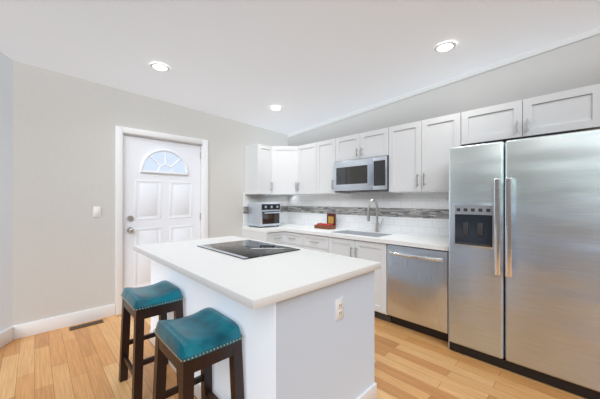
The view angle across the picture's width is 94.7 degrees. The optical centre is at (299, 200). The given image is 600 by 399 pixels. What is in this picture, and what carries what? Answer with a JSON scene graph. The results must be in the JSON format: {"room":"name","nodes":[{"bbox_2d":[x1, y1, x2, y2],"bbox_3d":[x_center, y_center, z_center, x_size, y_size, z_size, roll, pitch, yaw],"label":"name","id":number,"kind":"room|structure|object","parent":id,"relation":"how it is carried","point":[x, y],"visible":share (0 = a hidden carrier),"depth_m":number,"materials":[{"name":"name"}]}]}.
{"room":"kitchen","nodes":[
{"label":"kitchen","id":0,"kind":"room"},
{"bbox_2d":[0,51,11,332],"bbox_3d":[-2.269,-0.217,0.477,0.120,3.020,4.350,0,0,-13],"label":"wall","id":1,"kind":"structure","parent":0,"point":[5,61],"depth_m":2.49,"materials":[{"name":"white paint"}]},
{"bbox_2d":[0,304,114,347],"bbox_3d":[-0.007,1.228,0.479,5.854,0.130,6.700,0,0,-44],"label":"baseboard","id":2,"kind":"structure","parent":1,"relation":"attached to","point":[19,331],"depth_m":2.76,"materials":[{"name":"white wood"}]},
{"bbox_2d":[12,60,287,325],"bbox_3d":[-1.658,-0.217,3.621,4.123,3.020,0.120,0,0,-44],"label":"wall","id":3,"kind":"structure","parent":0,"point":[63,125],"depth_m":2.88,"materials":[{"name":"beige paint"}]},
{"bbox_2d":[93,206,100,216],"bbox_3d":[-2.206,0.120,3.004,0.070,0.115,0.009,0,0,-44],"label":"switch plate","id":4,"kind":"object","parent":3,"relation":"attached to","point":[96,209],"visible":1,"depth_m":3.00,"materials":[{"name":"white plastic"}]},
{"bbox_2d":[115,126,207,314],"bbox_3d":[-1.728,0.224,3.540,1.098,2.138,0.140,0,0,-44],"label":"door frame","id":5,"kind":"structure","parent":3,"relation":"attached to","point":[120,131],"depth_m":3.16,"materials":[{"name":"white wood"}]},
{"bbox_2d":[123,135,200,288],"bbox_3d":[-1.695,0.261,3.506,0.930,2.040,0.123,0,0,-44],"label":"entry door","id":6,"kind":"structure","parent":3,"relation":"in","point":[161,179],"depth_m":3.43,"materials":[{"name":"white wood"}]},
{"bbox_2d":[0,314,587,398],"bbox_3d":[-0.007,1.323,0.479,6.094,0.060,6.940,0,0,-44],"label":"floor","id":7,"kind":"structure","parent":0,"point":[63,363],"depth_m":2.09,"materials":[{"name":"brown wood"}]},
{"bbox_2d":[69,319,103,330],"bbox_3d":[-2.213,1.288,2.866,0.280,0.007,0.090,0,0,-44],"label":"floor vent","id":8,"kind":"object","parent":7,"relation":"in","point":[101,320],"visible":1,"depth_m":2.85,"materials":[{"name":"brown metal"}]},
{"bbox_2d":[119,280,184,398],"bbox_3d":[-1.050,0.955,1.959,0.326,0.676,0.416,0,0,-44],"label":"bar stool","id":9,"kind":"object","parent":7,"relation":"on","point":[161,298],"visible":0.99,"depth_m":1.85,"materials":[{"name":"teal leather"}]},
{"bbox_2d":[153,307,243,398],"bbox_3d":[-0.523,0.955,1.411,0.326,0.676,0.416,0,0,-44],"label":"bar stool","id":10,"kind":"object","parent":7,"relation":"on","point":[197,341],"visible":1,"depth_m":1.35,"materials":[{"name":"teal leather"}]},
{"bbox_2d":[133,236,380,398],"bbox_3d":[-0.481,0.848,2.141,0.999,0.890,1.886,0,0,-44],"label":"kitchen island","id":11,"kind":"object","parent":7,"relation":"on","point":[282,305],"visible":0.88,"depth_m":1.52,"materials":[{"name":"white stone"}]},
{"bbox_2d":[197,240,299,258],"bbox_3d":[-0.452,0.398,2.340,0.530,0.008,0.760,0,0,-44],"label":"cooktop","id":12,"kind":"object","parent":11,"relation":"in","point":[243,249],"visible":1,"depth_m":2.28,"materials":[{"name":"black glass"}]},
{"bbox_2d":[335,297,343,320],"bbox_3d":[0.223,0.606,1.544,0.070,0.115,0.008,0,0,-44],"label":"outlet plate","id":13,"kind":"object","parent":11,"relation":"attached to","point":[339,303],"visible":1,"depth_m":1.54,"materials":[{"name":"white plastic"}]},
{"bbox_2d":[242,229,449,347],"bbox_3d":[0.438,0.869,3.562,0.934,0.848,2.863,0,0,-44],"label":"base cabinet","id":14,"kind":"object","parent":7,"relation":"on","point":[373,251],"visible":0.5,"depth_m":3.17,"materials":[{"name":"white wood"}]},
{"bbox_2d":[242,223,448,250],"bbox_3d":[0.438,0.423,3.561,0.936,0.040,2.865,0,0,-44],"label":"countertop","id":15,"kind":"structure","parent":14,"relation":"on","point":[420,241],"depth_m":3.17,"materials":[{"name":"white stone"}]},
{"bbox_2d":[248,203,279,227],"bbox_3d":[-0.544,0.217,4.290,0.380,0.368,0.378,0,0,-44],"label":"toaster oven","id":16,"kind":"object","parent":15,"relation":"on","point":[261,215],"visible":1,"depth_m":4.16,"materials":[{"name":"silver metal"}]},
{"bbox_2d":[314,223,335,229],"bbox_3d":[0.355,0.363,3.961,0.140,0.076,0.280,0,0,-44],"label":"tray","id":17,"kind":"object","parent":15,"relation":"on","point":[327,226],"visible":1,"depth_m":3.90,"materials":[{"name":"brown wood"}]},
{"bbox_2d":[327,213,335,224],"bbox_3d":[0.459,0.294,4.046,0.026,0.213,0.150,0,0,-44],"label":"sign","id":18,"kind":"object","parent":15,"relation":"on","point":[331,217],"visible":0.75,"depth_m":4.03,"materials":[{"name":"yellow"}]},
{"bbox_2d":[333,230,392,236],"bbox_3d":[0.748,0.519,3.422,0.372,0.227,0.692,0,0,-44],"label":"sink","id":19,"kind":"object","parent":15,"relation":"in","point":[371,234],"visible":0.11,"depth_m":3.60,"materials":[{"name":"silver metal"}]},
{"bbox_2d":[367,199,382,231],"bbox_3d":[0.940,0.190,3.461,0.252,0.421,0.115,0,0,-44],"label":"faucet","id":20,"kind":"object","parent":15,"relation":"on","point":[377,225],"visible":1,"depth_m":3.51,"materials":[{"name":"silver metal"}]},
{"bbox_2d":[387,244,447,341],"bbox_3d":[1.297,0.868,2.836,0.698,0.840,0.580,0,0,-44],"label":"dishwasher","id":21,"kind":"object","parent":7,"relation":"on","point":[417,278],"visible":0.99,"depth_m":2.63,"materials":[{"name":"grey metal"}]},
{"bbox_2d":[449,129,599,398],"bbox_3d":[1.815,0.414,2.258,0.756,1.733,0.907,0,0,-44],"label":"refrigerator","id":22,"kind":"object","parent":7,"relation":"on","point":[524,214],"visible":1,"depth_m":1.97,"materials":[{"name":"grey metal"}]},
{"bbox_2d":[0,0,599,134],"bbox_3d":[-0.007,-1.461,0.479,6.094,0.612,6.940,0,0,-44],"label":"ceiling","id":23,"kind":"structure","parent":0,"point":[318,61],"depth_m":2.36,"materials":[{"name":"white paint"}]},
{"bbox_2d":[150,63,169,70],"bbox_3d":[-1.372,-1.303,2.706,0.176,0.003,0.176,0,0,-44],"label":"recessed light","id":24,"kind":"object","parent":23,"relation":"in","point":[157,66],"visible":1,"depth_m":2.70,"materials":[{"name":"white"}]},
{"bbox_2d":[270,106,281,109],"bbox_3d":[-0.324,-1.243,3.724,0.176,0.003,0.176,0,0,-44],"label":"recessed light","id":25,"kind":"object","parent":23,"relation":"in","point":[272,107],"visible":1,"depth_m":3.72,"materials":[{"name":"white"}]},
{"bbox_2d":[434,42,455,51],"bbox_3d":[1.276,-1.346,2.430,0.176,0.003,0.176,0,0,-44],"label":"recessed light","id":26,"kind":"object","parent":23,"relation":"in","point":[446,46],"visible":1,"depth_m":2.43,"materials":[{"name":"white"}]},
{"bbox_2d":[288,34,599,237],"bbox_3d":[2.189,-0.217,2.505,0.120,3.020,6.820,0,0,-44],"label":"wall","id":27,"kind":"structure","parent":0,"point":[574,65],"depth_m":2.73,"materials":[{"name":"paint"}]},
{"bbox_2d":[243,191,448,237],"bbox_3d":[0.443,0.142,3.573,0.919,0.519,2.860,0,0,-44],"label":"backsplash","id":28,"kind":"structure","parent":27,"relation":"attached to","point":[416,213],"depth_m":3.71,"materials":[{"name":"tile"}]},
{"bbox_2d":[245,84,599,194],"bbox_3d":[0.772,-0.467,3.246,0.891,0.740,3.782,0,0,-44],"label":"upper cabinet","id":29,"kind":"object","parent":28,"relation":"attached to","point":[418,151],"visible":0.99,"depth_m":2.89,"materials":[{"name":"white wood"}]},
{"bbox_2d":[334,156,388,191],"bbox_3d":[0.834,-0.315,3.512,0.426,0.394,0.764,0,0,-44],"label":"microwave","id":30,"kind":"object","parent":29,"relation":"attached to","point":[366,174],"visible":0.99,"depth_m":3.35,"materials":[{"name":"grey metal"}]},
{"bbox_2d":[288,28,599,136],"bbox_3d":[1.270,-1.269,3.369,0.001,0.295,4.300,0,0,-44],"label":"trim","id":31,"kind":"structure","parent":27,"relation":"attached to","point":[597,31],"depth_m":2.84,"materials":[{"name":"white wood"}]}
]}

